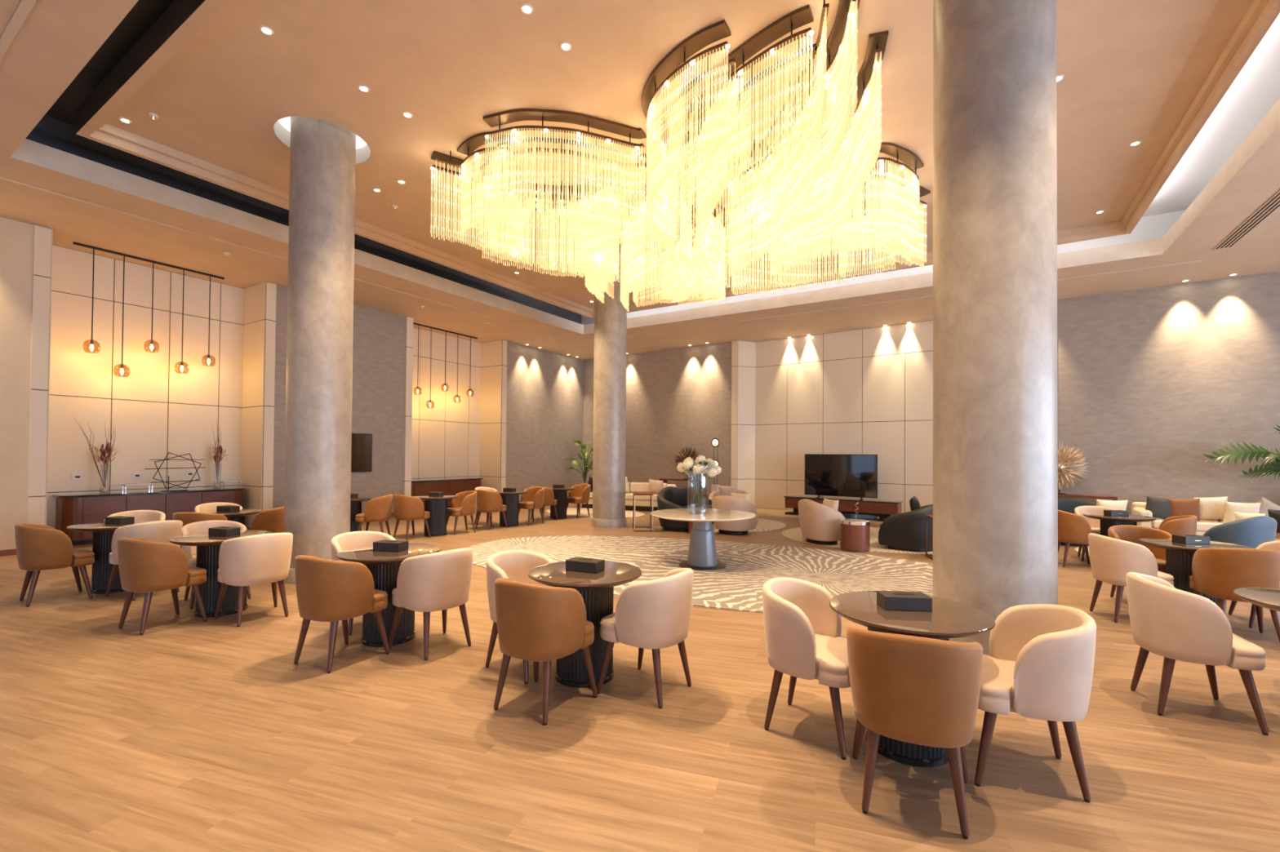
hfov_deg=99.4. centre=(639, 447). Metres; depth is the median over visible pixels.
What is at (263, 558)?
tub chair
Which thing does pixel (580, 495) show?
tub chair
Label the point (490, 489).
tub chair
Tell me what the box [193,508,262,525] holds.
round table
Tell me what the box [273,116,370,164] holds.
trim
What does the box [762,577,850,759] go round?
tub chair
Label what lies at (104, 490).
glass vase
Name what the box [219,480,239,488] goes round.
display riser
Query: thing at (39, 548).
tub chair
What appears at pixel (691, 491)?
cushion
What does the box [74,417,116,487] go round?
dried flowers
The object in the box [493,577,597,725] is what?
tub chair
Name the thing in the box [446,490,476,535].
tub chair
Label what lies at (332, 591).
tub chair
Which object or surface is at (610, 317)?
round column
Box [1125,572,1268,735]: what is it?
tub chair
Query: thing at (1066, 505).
lounge armchair
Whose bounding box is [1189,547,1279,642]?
tub chair
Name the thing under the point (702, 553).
pedestal table
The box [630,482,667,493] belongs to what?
cushion
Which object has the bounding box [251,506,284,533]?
tub chair
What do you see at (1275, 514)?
cushion
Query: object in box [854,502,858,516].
figurine
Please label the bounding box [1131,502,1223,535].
sofa
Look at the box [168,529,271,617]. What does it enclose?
round table
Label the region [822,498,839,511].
cushion
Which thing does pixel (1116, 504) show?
cushion
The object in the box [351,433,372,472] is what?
television
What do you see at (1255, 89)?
trim
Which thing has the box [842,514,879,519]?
tray
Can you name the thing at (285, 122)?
trim
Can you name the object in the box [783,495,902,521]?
console
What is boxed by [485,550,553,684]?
tub chair
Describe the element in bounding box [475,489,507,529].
tub chair
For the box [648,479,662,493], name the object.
cushion
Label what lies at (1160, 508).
cushion
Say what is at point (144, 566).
tub chair
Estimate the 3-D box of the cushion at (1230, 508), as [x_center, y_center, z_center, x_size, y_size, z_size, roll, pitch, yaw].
[10.448,1.157,9.429,0.440,0.412,0.198,0,-1,32]
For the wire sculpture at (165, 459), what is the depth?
10.36 m
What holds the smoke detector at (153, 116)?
attached to the ceiling at (1132, 70)
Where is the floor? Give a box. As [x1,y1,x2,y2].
[0,503,1279,851]
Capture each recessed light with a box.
[118,117,131,124]
[259,26,274,35]
[357,84,369,93]
[373,188,381,192]
[397,180,405,184]
[402,111,413,118]
[520,4,533,14]
[560,42,571,51]
[1056,75,1064,82]
[1095,210,1104,213]
[1128,141,1141,146]
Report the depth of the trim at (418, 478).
16.38 m
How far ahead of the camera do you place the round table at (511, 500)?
11.88 m
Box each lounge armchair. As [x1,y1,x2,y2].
[708,488,748,500]
[1057,499,1096,546]
[1203,515,1277,548]
[1275,533,1279,541]
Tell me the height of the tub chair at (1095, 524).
0.830 m
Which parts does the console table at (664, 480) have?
frame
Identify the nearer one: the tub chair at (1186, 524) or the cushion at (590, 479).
the tub chair at (1186, 524)
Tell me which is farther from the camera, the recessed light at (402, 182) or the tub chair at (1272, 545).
the recessed light at (402, 182)
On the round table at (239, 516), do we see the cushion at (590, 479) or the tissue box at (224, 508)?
the tissue box at (224, 508)
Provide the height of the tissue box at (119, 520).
0.077 m
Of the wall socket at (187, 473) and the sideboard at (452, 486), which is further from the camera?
the sideboard at (452, 486)
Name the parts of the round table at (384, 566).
glass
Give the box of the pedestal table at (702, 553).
[650,508,755,570]
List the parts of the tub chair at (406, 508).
leg, leg, backrest, leg, seat, leg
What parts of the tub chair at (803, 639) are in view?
leg, leg, backrest, seat, leg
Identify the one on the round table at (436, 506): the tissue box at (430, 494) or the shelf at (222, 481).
the tissue box at (430, 494)
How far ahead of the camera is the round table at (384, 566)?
4.50 m
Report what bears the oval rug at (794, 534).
on the floor
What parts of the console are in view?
drawer, drawer, drawer, drawer, drawer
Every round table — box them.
[66,520,162,594]
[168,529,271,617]
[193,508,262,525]
[335,542,440,647]
[350,496,373,532]
[413,494,457,536]
[493,490,528,526]
[528,560,642,688]
[547,487,575,519]
[829,591,995,767]
[1082,512,1156,537]
[1138,537,1253,605]
[1232,586,1279,612]
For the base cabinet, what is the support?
on the floor
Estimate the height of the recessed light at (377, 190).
0.006 m
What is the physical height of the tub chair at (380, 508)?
0.830 m
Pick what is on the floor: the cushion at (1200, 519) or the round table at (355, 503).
the round table at (355, 503)
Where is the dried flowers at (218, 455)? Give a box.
[208,426,227,484]
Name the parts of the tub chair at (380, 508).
leg, seat, leg, backrest, leg, leg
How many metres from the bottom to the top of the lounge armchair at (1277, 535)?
0.840 m
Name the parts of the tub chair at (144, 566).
leg, leg, backrest, leg, seat, leg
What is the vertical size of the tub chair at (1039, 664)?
0.830 m
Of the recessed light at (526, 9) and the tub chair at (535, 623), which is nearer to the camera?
the tub chair at (535, 623)
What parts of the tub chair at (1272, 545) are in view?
leg, leg, backrest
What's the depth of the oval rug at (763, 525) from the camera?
12.09 m
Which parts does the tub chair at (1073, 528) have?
leg, leg, backrest, leg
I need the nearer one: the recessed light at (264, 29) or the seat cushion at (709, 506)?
the recessed light at (264, 29)
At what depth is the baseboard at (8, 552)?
8.19 m
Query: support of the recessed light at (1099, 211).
in the ceiling at (1132, 70)
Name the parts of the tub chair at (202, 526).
leg, leg, seat, backrest, leg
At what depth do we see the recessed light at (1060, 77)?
5.71 m
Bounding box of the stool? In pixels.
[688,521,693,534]
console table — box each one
[658,478,706,494]
[1057,493,1117,500]
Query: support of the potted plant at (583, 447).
on the floor
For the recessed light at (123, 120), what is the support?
in the ceiling at (1132, 70)
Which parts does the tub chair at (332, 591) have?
leg, leg, backrest, leg, seat, leg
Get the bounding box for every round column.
[284,116,355,584]
[591,269,626,528]
[933,0,1057,655]
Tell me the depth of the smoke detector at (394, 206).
8.79 m
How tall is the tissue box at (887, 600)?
0.077 m
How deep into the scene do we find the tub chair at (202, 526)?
5.87 m
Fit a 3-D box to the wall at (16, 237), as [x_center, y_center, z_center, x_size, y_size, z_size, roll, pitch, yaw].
[-11.239,-0.955,5.641,0.200,5.080,6.620,0,-1,32]
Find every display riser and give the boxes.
[121,483,152,493]
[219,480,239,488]
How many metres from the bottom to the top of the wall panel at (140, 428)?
5.067 m
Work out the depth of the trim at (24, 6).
8.16 m
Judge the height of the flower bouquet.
0.712 m
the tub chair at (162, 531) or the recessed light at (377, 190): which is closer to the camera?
the tub chair at (162, 531)
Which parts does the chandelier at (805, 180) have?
ceiling plate, rail, rail, rail, ceiling plate, rail, ceiling plate, rail, rail, ceiling plate, rail, rail, rail, ceiling plate, rail, ceiling plate, ceiling plate, rod, rail, rod, rod, rail, rod, rod, rod, rod, rail, rod, rod, rod, rail, rod, rod, rod, rod, rod, rod, rod, rod, rod, rail, rod, ceiling plate, rod, rod, rod, rod, rail, ceiling plate, rail, rod, rod, rod, rod, rod, rod, rod, rod, rod, rail, rod, rod, rod, rod, rod, rod, rod, rod, rod, rod, rod, rod, rail, rod, ceiling plate, rod, rod, rod, rod, rod, rod, rod, rod, rod, rod, rod, rod, rod, rod, rod, rod, rod, rod, rod, rod, rod, rod, rod, rod, rod, rod, rod, rod, rod, rod, rod, rod, rod, rod, rod, ceiling plate, rod, rod, rod, rod, rod, rod, rod, rail, rail, rail, rail, ceiling plate, ceiling plate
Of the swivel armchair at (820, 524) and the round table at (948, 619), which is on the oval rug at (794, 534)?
the swivel armchair at (820, 524)
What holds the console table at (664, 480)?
on the floor
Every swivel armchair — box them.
[711,495,758,534]
[798,498,845,545]
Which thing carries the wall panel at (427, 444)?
attached to the wall at (378, 335)
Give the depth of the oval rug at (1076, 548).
9.35 m
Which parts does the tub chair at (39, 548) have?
leg, leg, backrest, leg, seat, leg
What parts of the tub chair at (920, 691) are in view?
leg, leg, backrest, leg, leg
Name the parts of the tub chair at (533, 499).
seat, leg, leg, backrest, leg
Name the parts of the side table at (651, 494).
leg, leg, floor frame, leg, leg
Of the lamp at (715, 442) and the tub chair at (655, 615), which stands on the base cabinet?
the lamp at (715, 442)
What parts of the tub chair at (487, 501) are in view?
leg, leg, backrest, leg, seat, leg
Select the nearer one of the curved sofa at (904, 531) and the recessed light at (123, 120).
the recessed light at (123, 120)
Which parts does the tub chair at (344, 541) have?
leg, backrest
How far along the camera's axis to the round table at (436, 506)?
10.41 m
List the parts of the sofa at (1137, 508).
arm, backrest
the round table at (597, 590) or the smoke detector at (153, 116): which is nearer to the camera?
the round table at (597, 590)
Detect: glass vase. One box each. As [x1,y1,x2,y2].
[98,469,110,493]
[213,464,222,488]
[687,473,708,514]
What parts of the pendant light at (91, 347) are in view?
bulb, stem, stem, stem, stem, stem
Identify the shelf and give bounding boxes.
[122,483,152,485]
[219,480,239,482]
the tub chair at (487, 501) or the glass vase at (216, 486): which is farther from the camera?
the tub chair at (487, 501)
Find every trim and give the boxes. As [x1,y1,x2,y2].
[0,0,1201,342]
[25,0,581,324]
[29,225,275,528]
[75,0,205,133]
[75,0,1279,318]
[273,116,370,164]
[278,116,366,149]
[403,328,506,481]
[581,13,1279,324]
[731,320,933,512]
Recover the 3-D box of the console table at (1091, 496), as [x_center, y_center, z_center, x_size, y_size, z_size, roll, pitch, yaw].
[9.016,1.414,11.588,1.750,0.820,0.400,0,-1,36]
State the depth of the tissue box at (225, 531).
5.42 m
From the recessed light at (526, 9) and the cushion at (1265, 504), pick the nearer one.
the recessed light at (526, 9)
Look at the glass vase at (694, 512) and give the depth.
7.80 m
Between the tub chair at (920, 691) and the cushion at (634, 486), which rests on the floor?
the tub chair at (920, 691)
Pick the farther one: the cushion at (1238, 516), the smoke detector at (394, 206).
the smoke detector at (394, 206)
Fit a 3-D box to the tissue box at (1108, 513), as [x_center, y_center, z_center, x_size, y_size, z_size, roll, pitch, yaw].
[7.020,0.969,8.001,0.250,0.077,0.141,0,-1,3]
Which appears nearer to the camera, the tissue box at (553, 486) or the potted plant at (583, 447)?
the tissue box at (553, 486)
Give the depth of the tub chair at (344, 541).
5.22 m
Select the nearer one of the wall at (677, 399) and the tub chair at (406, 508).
the tub chair at (406, 508)
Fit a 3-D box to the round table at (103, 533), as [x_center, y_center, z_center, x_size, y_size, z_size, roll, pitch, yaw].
[-6.028,1.258,6.259,0.820,0.753,0.820,0,-1,32]
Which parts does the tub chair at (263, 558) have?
seat, leg, leg, backrest, leg, leg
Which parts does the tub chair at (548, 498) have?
backrest, leg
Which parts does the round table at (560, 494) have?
glass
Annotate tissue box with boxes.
[104,515,134,524]
[208,526,239,537]
[216,505,239,511]
[350,493,358,498]
[373,539,408,551]
[428,492,444,496]
[502,488,515,492]
[552,484,564,488]
[565,556,604,573]
[876,591,932,611]
[1103,510,1128,516]
[1171,534,1209,544]
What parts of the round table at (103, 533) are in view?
glass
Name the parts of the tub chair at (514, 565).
leg, backrest, leg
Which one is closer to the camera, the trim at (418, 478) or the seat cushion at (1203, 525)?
the seat cushion at (1203, 525)
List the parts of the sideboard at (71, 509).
door, door, door, door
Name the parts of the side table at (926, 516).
leg, floor frame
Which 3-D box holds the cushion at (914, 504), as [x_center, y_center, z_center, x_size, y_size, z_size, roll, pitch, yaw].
[5.108,1.133,10.055,0.192,0.431,0.460,0,-1,32]
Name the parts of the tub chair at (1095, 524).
leg, leg, backrest, seat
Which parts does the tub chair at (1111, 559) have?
leg, leg, backrest, seat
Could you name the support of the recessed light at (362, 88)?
in the ceiling at (1132, 70)
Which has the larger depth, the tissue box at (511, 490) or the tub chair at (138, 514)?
the tissue box at (511, 490)
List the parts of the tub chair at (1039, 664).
leg, seat, backrest, leg, leg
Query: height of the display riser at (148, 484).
0.151 m
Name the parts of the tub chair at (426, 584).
leg, seat, leg, backrest, leg, leg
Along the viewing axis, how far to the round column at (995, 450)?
3.52 m
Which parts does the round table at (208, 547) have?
glass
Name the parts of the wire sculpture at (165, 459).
foot plate, square frame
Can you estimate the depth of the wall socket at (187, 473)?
10.79 m
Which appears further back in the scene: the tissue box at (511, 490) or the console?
the console
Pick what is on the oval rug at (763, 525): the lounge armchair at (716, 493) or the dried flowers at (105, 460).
the lounge armchair at (716, 493)
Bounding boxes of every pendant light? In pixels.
[72,241,224,375]
[413,322,477,407]
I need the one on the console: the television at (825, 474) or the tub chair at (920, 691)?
the television at (825, 474)
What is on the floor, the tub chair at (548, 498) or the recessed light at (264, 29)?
the tub chair at (548, 498)
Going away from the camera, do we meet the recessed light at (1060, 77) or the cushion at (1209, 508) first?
the recessed light at (1060, 77)
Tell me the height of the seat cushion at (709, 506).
0.165 m
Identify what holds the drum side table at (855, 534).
on the oval rug at (794, 534)
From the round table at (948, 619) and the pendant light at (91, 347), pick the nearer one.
the round table at (948, 619)
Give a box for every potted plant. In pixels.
[564,440,593,484]
[1203,422,1279,479]
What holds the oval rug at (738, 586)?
on the floor
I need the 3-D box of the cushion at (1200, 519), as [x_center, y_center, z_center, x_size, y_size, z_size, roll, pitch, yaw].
[10.239,1.198,10.259,0.965,0.308,0.190,0,-1,36]
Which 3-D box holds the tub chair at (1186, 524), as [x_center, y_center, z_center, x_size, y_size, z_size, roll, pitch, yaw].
[7.351,1.343,7.550,0.562,0.830,0.568,0,-1,43]
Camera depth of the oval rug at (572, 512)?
14.61 m
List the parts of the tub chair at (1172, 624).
leg, leg, backrest, leg, seat, leg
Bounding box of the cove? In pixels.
[10,97,1279,334]
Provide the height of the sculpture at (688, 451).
1.033 m
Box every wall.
[0,217,34,550]
[272,284,405,512]
[505,341,583,501]
[582,341,731,493]
[1057,271,1279,515]
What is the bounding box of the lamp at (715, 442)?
[711,438,719,493]
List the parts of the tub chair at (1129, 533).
leg, backrest, seat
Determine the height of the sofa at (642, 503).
0.760 m
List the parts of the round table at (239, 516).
glass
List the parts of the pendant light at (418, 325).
stem, stem, stem, stem, stem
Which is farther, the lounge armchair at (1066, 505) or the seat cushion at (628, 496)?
the seat cushion at (628, 496)
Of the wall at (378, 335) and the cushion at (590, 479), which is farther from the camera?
the cushion at (590, 479)
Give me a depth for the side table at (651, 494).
11.67 m
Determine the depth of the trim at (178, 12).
5.43 m
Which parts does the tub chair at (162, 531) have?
leg, seat, backrest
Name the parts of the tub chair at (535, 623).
leg, leg, backrest, leg, seat, leg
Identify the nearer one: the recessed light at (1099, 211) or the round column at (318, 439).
the round column at (318, 439)
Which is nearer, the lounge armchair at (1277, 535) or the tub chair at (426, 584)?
the tub chair at (426, 584)
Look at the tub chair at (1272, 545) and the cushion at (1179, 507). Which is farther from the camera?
the cushion at (1179, 507)
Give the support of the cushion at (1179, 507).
on the sofa at (1137, 508)
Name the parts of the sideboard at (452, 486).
door, door, door, door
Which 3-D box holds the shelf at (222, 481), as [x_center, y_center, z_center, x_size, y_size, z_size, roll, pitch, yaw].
[-8.366,0.698,11.065,0.168,0.016,0.273,0,-1,32]
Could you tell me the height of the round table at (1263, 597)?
0.753 m
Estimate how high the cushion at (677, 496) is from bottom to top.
0.431 m
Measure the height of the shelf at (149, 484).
0.016 m
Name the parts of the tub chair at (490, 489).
leg, backrest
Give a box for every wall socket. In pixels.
[71,474,84,479]
[131,473,142,478]
[185,471,195,476]
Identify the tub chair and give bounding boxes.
[14,523,94,607]
[103,510,165,521]
[105,520,182,600]
[117,537,207,635]
[172,511,227,547]
[180,520,251,608]
[194,502,242,511]
[213,532,293,626]
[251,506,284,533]
[293,555,389,673]
[330,531,395,635]
[355,494,392,535]
[388,547,473,660]
[393,494,431,540]
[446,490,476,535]
[474,486,497,524]
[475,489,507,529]
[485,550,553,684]
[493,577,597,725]
[518,486,544,525]
[530,486,557,520]
[566,484,590,518]
[596,568,693,708]
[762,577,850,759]
[846,626,982,839]
[974,604,1096,802]
[1057,510,1095,567]
[1074,506,1115,561]
[1088,533,1173,622]
[1107,524,1171,597]
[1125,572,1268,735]
[1159,515,1197,534]
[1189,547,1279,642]
[1228,540,1279,628]
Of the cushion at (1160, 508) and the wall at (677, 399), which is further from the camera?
the wall at (677, 399)
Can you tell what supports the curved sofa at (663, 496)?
on the oval rug at (763, 525)
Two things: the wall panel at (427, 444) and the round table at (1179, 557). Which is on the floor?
the round table at (1179, 557)
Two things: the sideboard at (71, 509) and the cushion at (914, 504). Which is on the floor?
the sideboard at (71, 509)
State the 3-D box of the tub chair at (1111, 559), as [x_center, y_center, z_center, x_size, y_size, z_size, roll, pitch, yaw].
[4.877,1.295,5.439,0.562,0.830,0.568,0,-1,11]
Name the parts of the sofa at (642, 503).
backrest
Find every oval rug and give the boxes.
[467,535,933,617]
[545,507,644,517]
[711,518,786,533]
[782,527,933,554]
[1075,546,1089,556]
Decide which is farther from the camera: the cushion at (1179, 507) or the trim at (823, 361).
the trim at (823, 361)
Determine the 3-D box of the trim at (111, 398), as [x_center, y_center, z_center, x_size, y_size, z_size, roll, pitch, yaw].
[-8.886,-0.878,10.055,0.970,5.080,3.392,0,-1,32]
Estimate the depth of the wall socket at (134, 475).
10.12 m
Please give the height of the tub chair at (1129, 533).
0.830 m
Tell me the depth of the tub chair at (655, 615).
3.47 m
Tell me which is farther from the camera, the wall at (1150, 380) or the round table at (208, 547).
the wall at (1150, 380)
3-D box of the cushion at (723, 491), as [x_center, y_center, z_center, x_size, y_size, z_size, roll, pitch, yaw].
[2.150,1.152,13.284,0.460,0.431,0.192,0,-1,21]
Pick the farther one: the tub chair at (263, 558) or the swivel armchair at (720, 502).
the swivel armchair at (720, 502)
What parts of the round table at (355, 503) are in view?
glass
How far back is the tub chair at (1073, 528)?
7.88 m
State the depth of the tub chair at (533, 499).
12.35 m
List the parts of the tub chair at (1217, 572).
seat, leg, leg, backrest, leg, leg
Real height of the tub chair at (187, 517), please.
0.830 m
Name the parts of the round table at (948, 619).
glass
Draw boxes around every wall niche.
[262,300,266,501]
[500,391,502,477]
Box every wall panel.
[26,225,276,528]
[403,316,506,496]
[730,320,933,513]
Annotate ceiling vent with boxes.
[1212,190,1279,250]
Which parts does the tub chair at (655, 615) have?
leg, seat, leg, backrest, leg, leg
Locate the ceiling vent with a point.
(1271, 206)
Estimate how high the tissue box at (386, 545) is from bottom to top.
0.077 m
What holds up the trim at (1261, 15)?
attached to the ceiling at (1132, 70)
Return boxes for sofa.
[582,482,675,511]
[657,486,713,531]
[878,504,933,551]
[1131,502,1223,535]
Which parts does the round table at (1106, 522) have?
glass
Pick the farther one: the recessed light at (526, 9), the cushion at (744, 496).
the cushion at (744, 496)
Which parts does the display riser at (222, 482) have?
leg frame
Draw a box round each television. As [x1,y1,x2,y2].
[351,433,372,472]
[804,453,877,499]
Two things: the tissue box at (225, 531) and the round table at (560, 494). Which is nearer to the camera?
the tissue box at (225, 531)
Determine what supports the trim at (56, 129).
attached to the ceiling slab
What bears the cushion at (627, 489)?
on the sofa at (642, 503)
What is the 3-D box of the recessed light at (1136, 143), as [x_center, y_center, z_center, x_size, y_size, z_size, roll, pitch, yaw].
[6.291,-3.855,6.894,0.116,0.006,0.116,0,-1,32]
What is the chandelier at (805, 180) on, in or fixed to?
hanging from the ceiling at (1132, 70)
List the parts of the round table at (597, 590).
glass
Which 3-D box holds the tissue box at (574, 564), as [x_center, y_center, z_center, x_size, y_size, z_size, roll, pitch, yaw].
[-0.400,0.858,3.962,0.250,0.077,0.140,0,-1,23]
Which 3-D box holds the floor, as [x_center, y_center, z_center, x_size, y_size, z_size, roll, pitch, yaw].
[1.535,1.756,6.321,23.700,0.120,22.000,0,-1,32]
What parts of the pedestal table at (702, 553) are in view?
plate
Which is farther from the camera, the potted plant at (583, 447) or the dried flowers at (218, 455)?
the potted plant at (583, 447)
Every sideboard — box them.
[52,487,245,545]
[411,477,483,507]
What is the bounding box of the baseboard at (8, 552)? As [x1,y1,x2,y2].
[0,496,568,556]
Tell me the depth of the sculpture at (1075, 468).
11.48 m
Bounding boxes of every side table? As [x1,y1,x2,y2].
[632,492,653,531]
[840,519,870,552]
[925,515,933,559]
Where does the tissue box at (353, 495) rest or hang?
on the round table at (355, 503)
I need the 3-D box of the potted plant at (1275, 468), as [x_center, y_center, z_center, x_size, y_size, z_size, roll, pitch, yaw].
[11.500,0.663,9.246,2.713,2.300,1.363,0,-1,32]
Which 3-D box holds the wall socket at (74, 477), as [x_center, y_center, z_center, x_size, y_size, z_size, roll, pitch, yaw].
[-9.799,0.517,9.456,0.014,0.090,0.150,0,-1,32]
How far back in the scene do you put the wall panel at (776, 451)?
15.25 m
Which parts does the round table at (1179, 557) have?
glass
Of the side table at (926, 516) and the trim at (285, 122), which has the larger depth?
the side table at (926, 516)
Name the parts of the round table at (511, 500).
glass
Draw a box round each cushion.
[587,476,592,491]
[625,476,630,493]
[625,493,657,500]
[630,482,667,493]
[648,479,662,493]
[669,488,685,506]
[681,504,711,508]
[682,487,695,506]
[718,485,737,496]
[730,492,751,501]
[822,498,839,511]
[909,496,920,511]
[1096,499,1128,511]
[1145,496,1170,519]
[1152,518,1223,531]
[1166,498,1199,520]
[1193,496,1227,519]
[1200,519,1217,520]
[1222,502,1261,523]
[1234,511,1265,520]
[1257,497,1279,516]
[1267,509,1279,533]
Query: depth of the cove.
9.29 m
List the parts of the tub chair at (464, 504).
seat, leg, backrest, leg, leg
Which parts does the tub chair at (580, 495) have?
seat, leg, backrest, leg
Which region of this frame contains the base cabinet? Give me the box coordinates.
[701,493,710,498]
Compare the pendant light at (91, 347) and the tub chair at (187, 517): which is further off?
the pendant light at (91, 347)
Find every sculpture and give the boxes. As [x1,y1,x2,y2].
[144,452,205,491]
[674,446,698,479]
[1057,442,1088,494]
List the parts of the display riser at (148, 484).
leg frame, leg frame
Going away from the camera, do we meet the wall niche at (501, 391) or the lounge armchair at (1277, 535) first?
the lounge armchair at (1277, 535)
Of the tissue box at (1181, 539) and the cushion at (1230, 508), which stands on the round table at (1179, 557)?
the tissue box at (1181, 539)
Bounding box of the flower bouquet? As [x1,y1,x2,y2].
[676,454,721,505]
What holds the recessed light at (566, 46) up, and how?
in the ceiling at (1132, 70)
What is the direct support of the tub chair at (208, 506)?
on the floor
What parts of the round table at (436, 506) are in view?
glass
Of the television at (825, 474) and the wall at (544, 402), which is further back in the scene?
the wall at (544, 402)
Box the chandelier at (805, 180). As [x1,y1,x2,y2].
[430,0,930,311]
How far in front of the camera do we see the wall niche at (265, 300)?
11.14 m
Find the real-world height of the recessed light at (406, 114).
0.006 m
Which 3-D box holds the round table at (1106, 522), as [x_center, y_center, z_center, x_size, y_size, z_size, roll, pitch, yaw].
[7.023,1.384,7.968,0.820,0.753,0.820,0,-1,32]
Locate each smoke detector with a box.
[147,112,159,119]
[391,204,398,208]

